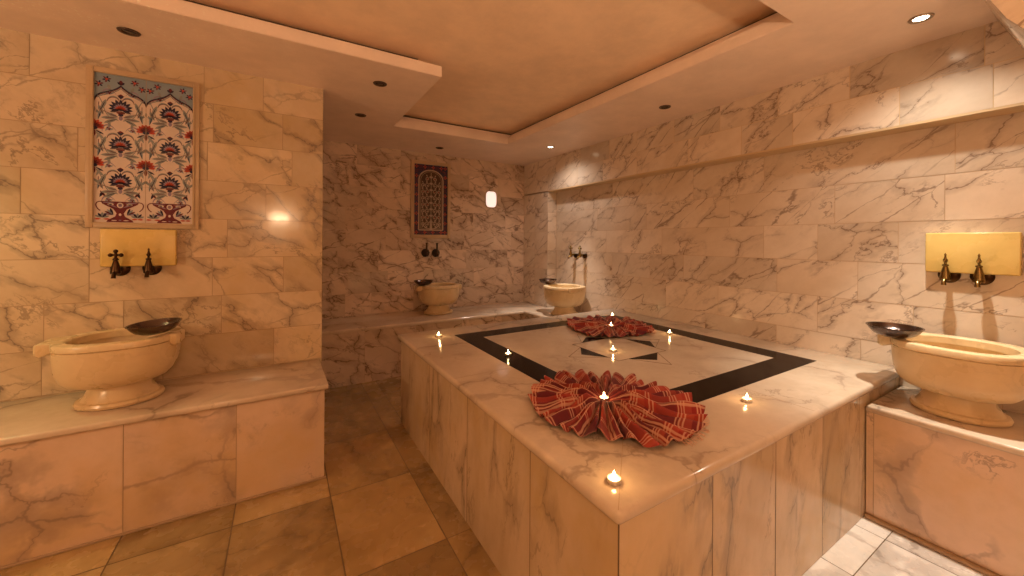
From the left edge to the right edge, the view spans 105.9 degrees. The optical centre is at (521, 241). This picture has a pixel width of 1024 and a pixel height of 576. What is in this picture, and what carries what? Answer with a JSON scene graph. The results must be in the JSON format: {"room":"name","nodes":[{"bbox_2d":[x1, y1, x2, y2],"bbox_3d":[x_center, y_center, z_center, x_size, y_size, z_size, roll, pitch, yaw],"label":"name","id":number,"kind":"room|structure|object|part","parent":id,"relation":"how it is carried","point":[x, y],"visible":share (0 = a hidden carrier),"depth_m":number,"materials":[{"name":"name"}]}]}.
{"room":"spa","nodes":[
{"label":"spa","id":0,"kind":"room"},
{"bbox_2d":[0,28,323,402],"bbox_3d":[-3.212,0.070,2.971,2.866,2.820,1.787,0,0,-32],"label":"wall","id":1,"kind":"structure","parent":0,"point":[245,285],"depth_m":2.54,"materials":[{"name":"beige stone"}]},
{"bbox_2d":[100,229,176,266],"bbox_3d":[-2.377,0.037,2.411,0.345,0.230,0.044,0,0,-32],"label":"block","id":2,"kind":"object","parent":1,"relation":"attached to","point":[134,244],"visible":1,"depth_m":2.39,"materials":[{"name":"yellow stone"}]},
{"bbox_2d":[108,249,130,278],"bbox_3d":[-2.434,0.132,2.325,0.092,0.173,0.132,0,0,-32],"label":"tap","id":3,"kind":"object","parent":2,"relation":"attached to","point":[115,269],"visible":1,"depth_m":2.31,"materials":[{"name":"brown metal"}]},
{"bbox_3d":[-2.412,0.196,2.290,0.023,0.046,0.049,0,0,-32],"label":"spout","id":4,"kind":"part","parent":3,"relation":"part of","materials":[{"name":"brown metal"}]},
{"bbox_3d":[-2.424,0.080,2.309,0.069,0.069,0.023,0,0,-32],"label":"handle","id":5,"kind":"part","parent":3,"relation":"part of","materials":[{"name":"brown metal"}]},
{"bbox_2d":[142,248,161,277],"bbox_3d":[-2.311,0.129,2.402,0.092,0.181,0.132,0,0,-32],"label":"tap","id":6,"kind":"object","parent":2,"relation":"attached to","point":[148,268],"visible":0.99,"depth_m":2.38,"materials":[{"name":"brown metal"}]},
{"bbox_3d":[-2.289,0.196,2.366,0.023,0.046,0.049,0,0,-32],"label":"spout","id":7,"kind":"part","parent":6,"relation":"part of","materials":[{"name":"brown metal"}]},
{"bbox_3d":[-2.300,0.072,2.386,0.022,0.068,0.052,0,0,-32],"label":"handle","id":8,"kind":"part","parent":6,"relation":"part of","materials":[{"name":"brown metal"}]},
{"bbox_2d":[85,64,199,228],"bbox_3d":[-2.362,-0.567,2.430,0.525,0.968,0.023,0,0,-32],"label":"tile panel","id":9,"kind":"object","parent":1,"relation":"attached to","point":[142,131],"visible":1,"depth_m":2.42,"materials":[{"name":"tile"}]},
{"bbox_2d":[322,140,523,319],"bbox_3d":[-1.158,0.083,5.258,3.335,2.820,0.140,0,0,-32],"label":"wall","id":10,"kind":"structure","parent":0,"point":[371,263],"depth_m":4.96,"materials":[{"name":"stone"}]},
{"bbox_2d":[421,243,429,256],"bbox_3d":[-1.241,0.107,5.067,0.110,0.190,0.098,0,0,-32],"label":"tap","id":11,"kind":"object","parent":10,"relation":"attached to","point":[425,252],"visible":1,"depth_m":5.07,"materials":[{"name":"brown metal"}]},
{"bbox_2d":[410,159,450,237],"bbox_3d":[-1.196,-0.555,5.135,0.542,1.015,0.023,0,0,-32],"label":"tile panel","id":12,"kind":"object","parent":10,"relation":"attached to","point":[430,181],"visible":1,"depth_m":5.13,"materials":[{"name":"tile"}]},
{"bbox_2d":[432,243,439,256],"bbox_3d":[-1.122,0.113,5.141,0.110,0.190,0.098,0,0,-32],"label":"tap","id":13,"kind":"object","parent":10,"relation":"attached to","point":[435,253],"visible":1,"depth_m":5.13,"materials":[{"name":"brown metal"}]},
{"bbox_2d":[485,191,496,207],"bbox_3d":[-0.438,-0.613,5.606,0.188,0.248,0.020,0,0,-32],"label":"wall light","id":14,"kind":"object","parent":10,"relation":"attached to","point":[490,196],"visible":1,"depth_m":5.59,"materials":[{"name":"glass"}]},
{"bbox_2d":[190,0,775,133],"bbox_3d":[-0.659,-1.364,1.792,6.150,0.080,6.550,0,0,-32],"label":"ceiling","id":15,"kind":"structure","parent":0,"point":[508,66],"depth_m":2.49,"materials":[{"name":"paint"}]},
{"bbox_2d":[0,376,985,575],"bbox_3d":[-0.661,1.546,1.861,6.050,0.101,6.450,0,0,-32],"label":"floor","id":16,"kind":"structure","parent":0,"point":[379,508],"depth_m":1.98,"materials":[{"name":"tile"}]},
{"bbox_2d":[0,359,328,569],"bbox_3d":[-2.591,1.185,1.946,2.855,0.597,0.618,0,0,-32],"label":"bench","id":17,"kind":"object","parent":16,"relation":"on","point":[70,478],"visible":1,"depth_m":2.04,"materials":[{"name":"stone"}]},
{"bbox_2d":[33,326,184,410],"bbox_3d":[-2.267,0.706,2.169,0.570,0.365,0.490,0,0,-32],"label":"basin","id":18,"kind":"object","parent":17,"relation":"on","point":[117,367],"visible":0.88,"depth_m":2.04,"materials":[{"name":"beige stone"}]},
{"bbox_3d":[-2.252,0.671,2.178,0.495,0.215,0.485,0,0,-32],"label":"bowl","id":19,"kind":"part","parent":18,"relation":"part of","materials":[{"name":"stone"}]},
{"bbox_2d":[124,317,181,335],"bbox_3d":[-2.091,0.489,2.204,0.239,0.070,0.240,0,0,-43],"label":"metal bowl","id":20,"kind":"object","parent":18,"relation":"on","point":[162,325],"visible":1,"depth_m":2.20,"materials":[{"name":"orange metal"}]},
{"bbox_3d":[-2.443,1.478,1.695,2.845,0.012,0.013,0,0,-32],"label":"skirting","id":21,"kind":"part","parent":17,"relation":"part of","materials":[{"name":"stone"}]},
{"bbox_3d":[-2.589,0.904,1.946,2.855,0.035,0.618,0,0,-32],"label":"seat","id":22,"kind":"part","parent":17,"relation":"part of","materials":[{"name":"stone"}]},
{"bbox_2d":[322,302,579,388],"bbox_3d":[-0.679,1.203,4.472,3.033,0.586,1.704,0,0,-32],"label":"bench","id":23,"kind":"object","parent":16,"relation":"on","point":[359,349],"visible":0.35,"depth_m":4.21,"materials":[{"name":"stone"}]},
{"bbox_2d":[413,282,461,314],"bbox_3d":[-1.068,0.725,4.916,0.570,0.365,0.490,0,0,-32],"label":"basin","id":24,"kind":"object","parent":23,"relation":"on","point":[438,296],"visible":0.98,"depth_m":4.76,"materials":[{"name":"beige stone"}]},
{"bbox_2d":[414,280,432,285],"bbox_3d":[-1.210,0.510,4.781,0.240,0.059,0.240,0,0,34],"label":"metal bowl","id":25,"kind":"object","parent":24,"relation":"on","point":[418,282],"visible":1,"depth_m":4.70,"materials":[{"name":"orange metal"}]},
{"bbox_3d":[-1.053,0.690,4.925,0.495,0.215,0.485,0,0,-32],"label":"bowl","id":26,"kind":"part","parent":24,"relation":"part of","materials":[{"name":"stone"}]},
{"bbox_3d":[-0.677,0.927,4.472,3.033,0.035,1.704,0,0,-32],"label":"seat","id":27,"kind":"part","parent":23,"relation":"part of","materials":[{"name":"stone"}]},
{"bbox_2d":[543,283,585,315],"bbox_3d":[0.534,0.735,4.869,0.490,0.365,0.570,0,0,-32],"label":"basin","id":28,"kind":"object","parent":23,"relation":"on","point":[564,297],"visible":0.98,"depth_m":4.68,"materials":[{"name":"beige stone"}]},
{"bbox_2d":[539,278,556,283],"bbox_3d":[0.347,0.520,5.039,0.240,0.059,0.240,0,0,30],"label":"metal bowl","id":29,"kind":"object","parent":28,"relation":"on","point":[543,280],"visible":1,"depth_m":4.97,"materials":[{"name":"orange metal"}]},
{"bbox_3d":[0.543,0.700,4.855,0.485,0.215,0.495,0,0,-32],"label":"bowl","id":30,"kind":"part","parent":28,"relation":"part of","materials":[{"name":"stone"}]},
{"bbox_2d":[398,309,898,575],"bbox_3d":[0.675,1.141,2.810,2.480,0.727,2.486,0,0,-32],"label":"platform","id":31,"kind":"object","parent":16,"relation":"on","point":[776,479],"visible":0.89,"depth_m":1.78,"materials":[{"name":"stone"}]},
{"bbox_2d":[566,314,656,337],"bbox_3d":[0.777,0.736,3.521,0.786,0.084,0.831,0,0,-32],"label":"plaid cloth","id":32,"kind":"object","parent":31,"relation":"on","point":[596,326],"visible":0.98,"depth_m":3.34,"materials":[{"name":"red fabric"}]},
{"bbox_2d":[607,471,620,485],"bbox_3d":[0.300,0.757,1.247,0.045,0.039,0.045,0,0,-32],"label":"tea light","id":33,"kind":"object","parent":31,"relation":"on","point":[613,479],"visible":1,"depth_m":1.24,"materials":[{"name":"wax"}]},
{"bbox_2d":[528,369,709,447],"bbox_3d":[0.419,0.733,1.827,0.763,0.086,0.858,0,0,-32],"label":"plaid cloth","id":34,"kind":"object","parent":31,"relation":"on","point":[651,414],"visible":0.98,"depth_m":1.70,"materials":[{"name":"red fabric"}]},
{"bbox_2d":[599,393,608,401],"bbox_3d":[0.388,0.724,1.810,0.045,0.039,0.045,0,0,-32],"label":"tea light","id":35,"kind":"object","parent":34,"relation":"on","point":[604,397],"visible":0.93,"depth_m":1.81,"materials":[{"name":"wax"}]},
{"bbox_2d":[742,394,751,402],"bbox_3d":[1.105,0.762,1.893,0.045,0.039,0.045,0,0,-32],"label":"tea light","id":36,"kind":"object","parent":31,"relation":"on","point":[746,398],"visible":1,"depth_m":1.89,"materials":[{"name":"wax"}]},
{"bbox_2d":[864,386,1023,575],"bbox_3d":[2.679,1.208,1.373,0.584,0.617,2.108,0,0,-32],"label":"bench","id":37,"kind":"object","parent":16,"relation":"on","point":[955,489],"visible":1,"depth_m":1.87,"materials":[{"name":"stone"}]},
{"bbox_3d":[2.440,1.504,1.226,0.027,0.021,2.108,0,0,-32],"label":"skirting","id":38,"kind":"part","parent":37,"relation":"part of","materials":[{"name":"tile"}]},
{"bbox_3d":[2.684,0.917,1.375,0.577,0.035,2.108,0,0,-32],"label":"seat","id":39,"kind":"part","parent":37,"relation":"part of","materials":[{"name":"stone"}]},
{"bbox_2d":[877,332,1023,427],"bbox_3d":[2.284,0.715,2.042,0.490,0.365,0.570,0,0,-32],"label":"basin","id":40,"kind":"object","parent":37,"relation":"on","point":[961,379],"visible":0.98,"depth_m":1.91,"materials":[{"name":"beige stone"}]},
{"bbox_2d":[865,321,924,338],"bbox_3d":[2.076,0.499,2.151,0.240,0.059,0.240,0,0,1],"label":"metal bowl","id":41,"kind":"object","parent":40,"relation":"on","point":[888,329],"visible":1,"depth_m":2.13,"materials":[{"name":"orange metal"}]},
{"bbox_3d":[2.293,0.680,2.027,0.485,0.215,0.495,0,0,-32],"label":"bowl","id":42,"kind":"part","parent":40,"relation":"part of","materials":[{"name":"stone"}]},
{"bbox_2d":[523,21,1023,413],"bbox_3d":[1.823,0.102,3.310,0.294,2.820,6.510,0,0,-32],"label":"wall","id":43,"kind":"structure","parent":0,"point":[800,214],"depth_m":2.77,"materials":[{"name":"stone"}]},
{"bbox_2d":[568,246,577,258],"bbox_3d":[0.665,0.136,5.069,0.132,0.173,0.092,0,0,-32],"label":"tap","id":44,"kind":"object","parent":43,"relation":"attached to","point":[570,247],"visible":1,"depth_m":5.05,"materials":[{"name":"brown metal"}]},
{"bbox_2d":[577,246,586,258],"bbox_3d":[0.760,0.137,4.916,0.132,0.173,0.092,0,0,-32],"label":"tap","id":45,"kind":"object","parent":43,"relation":"attached to","point":[584,256],"visible":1,"depth_m":4.90,"materials":[{"name":"brown metal"}]},
{"bbox_2d":[925,232,1021,275],"bbox_3d":[2.515,0.064,2.162,0.044,0.230,0.352,0,0,-32],"label":"block","id":46,"kind":"object","parent":43,"relation":"attached to","point":[1000,252],"visible":1,"depth_m":2.13,"materials":[{"name":"yellow stone"}]},
{"bbox_2d":[938,253,960,284],"bbox_3d":[2.433,0.155,2.212,0.132,0.181,0.092,0,0,-32],"label":"tap","id":47,"kind":"object","parent":46,"relation":"attached to","point":[945,276],"visible":1,"depth_m":2.20,"materials":[{"name":"brown metal"}]},
{"bbox_3d":[2.397,0.223,2.190,0.049,0.046,0.023,0,0,-32],"label":"spout","id":48,"kind":"part","parent":47,"relation":"part of","materials":[{"name":"gold metal"}]},
{"bbox_3d":[2.417,0.099,2.202,0.052,0.068,0.022,0,0,-32],"label":"handle","id":49,"kind":"part","parent":47,"relation":"part of","materials":[{"name":"gold metal"}]},
{"bbox_2d":[970,254,994,286],"bbox_3d":[2.499,0.156,2.106,0.132,0.181,0.092,0,0,-32],"label":"tap","id":50,"kind":"object","parent":46,"relation":"attached to","point":[979,278],"visible":1,"depth_m":2.09,"materials":[{"name":"brown metal"}]},
{"bbox_3d":[2.463,0.223,2.084,0.049,0.046,0.023,0,0,-32],"label":"spout","id":51,"kind":"part","parent":50,"relation":"part of","materials":[{"name":"gold metal"}]},
{"bbox_3d":[2.483,0.099,2.096,0.052,0.068,0.022,0,0,-32],"label":"handle","id":52,"kind":"part","parent":50,"relation":"part of","materials":[{"name":"gold metal"}]},
{"bbox_2d":[984,0,1023,49],"bbox_3d":[2.283,-0.991,1.706,0.667,0.570,0.305,0,0,-32],"label":"trim","id":53,"kind":"structure","parent":43,"relation":"attached to","point":[1009,13],"depth_m":1.58,"materials":[{"name":"stone"}]},
{"bbox_3d":[-2.808,0.072,-0.518,0.121,2.820,4.874,0,0,-32],"label":"wall","id":54,"kind":"structure","parent":0,"visible":0},
{"bbox_2d":[116,27,140,36],"bbox_3d":[-2.189,-1.170,2.157,0.098,0.006,0.098,0,0,-32],"label":"recessed light","id":55,"kind":"object","parent":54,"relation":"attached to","point":[124,30],"visible":1,"depth_m":2.15,"materials":[{"name":"black metal"}]},
{"bbox_2d":[355,113,365,116],"bbox_3d":[-1.482,-1.166,3.565,0.098,0.006,0.098,0,0,-32],"label":"recessed light","id":56,"kind":"object","parent":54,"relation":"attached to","point":[356,114],"visible":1,"depth_m":3.56,"materials":[{"name":"black metal"}]},
{"bbox_2d":[373,81,386,86],"bbox_3d":[-1.041,-1.163,2.850,0.098,0.006,0.098,0,0,-32],"label":"recessed light","id":57,"kind":"object","parent":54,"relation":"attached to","point":[377,83],"visible":1,"depth_m":2.84,"materials":[{"name":"black metal"}]},
{"bbox_2d":[182,0,780,137],"bbox_3d":[-1.174,-1.274,2.479,5.800,0.062,4.660,0,0,-32],"label":"trim","id":58,"kind":"structure","parent":54,"relation":"attached to","point":[777,13],"depth_m":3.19,"materials":[{"name":"white paint"}]},
{"bbox_2d":[0,0,997,165],"bbox_3d":[-1.174,-1.205,2.479,5.800,0.075,4.660,0,0,-32],"label":"ceiling","id":59,"kind":"structure","parent":54,"relation":"attached to","point":[809,39],"depth_m":2.45,"materials":[{"name":"white paint"}]},
{"bbox_2d":[659,105,670,108],"bbox_3d":[1.228,-1.149,3.301,0.098,0.006,0.098,0,0,-32],"label":"recessed light","id":60,"kind":"object","parent":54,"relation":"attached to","point":[662,106],"visible":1,"depth_m":3.30,"materials":[{"name":"metal"}]},
{"bbox_2d":[908,13,934,23],"bbox_3d":[2.049,-1.144,1.981,0.098,0.006,0.098,0,0,-32],"label":"recessed light","id":61,"kind":"object","parent":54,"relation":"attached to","point":[924,17],"visible":1,"depth_m":1.98,"materials":[{"name":"glass"}]}
]}

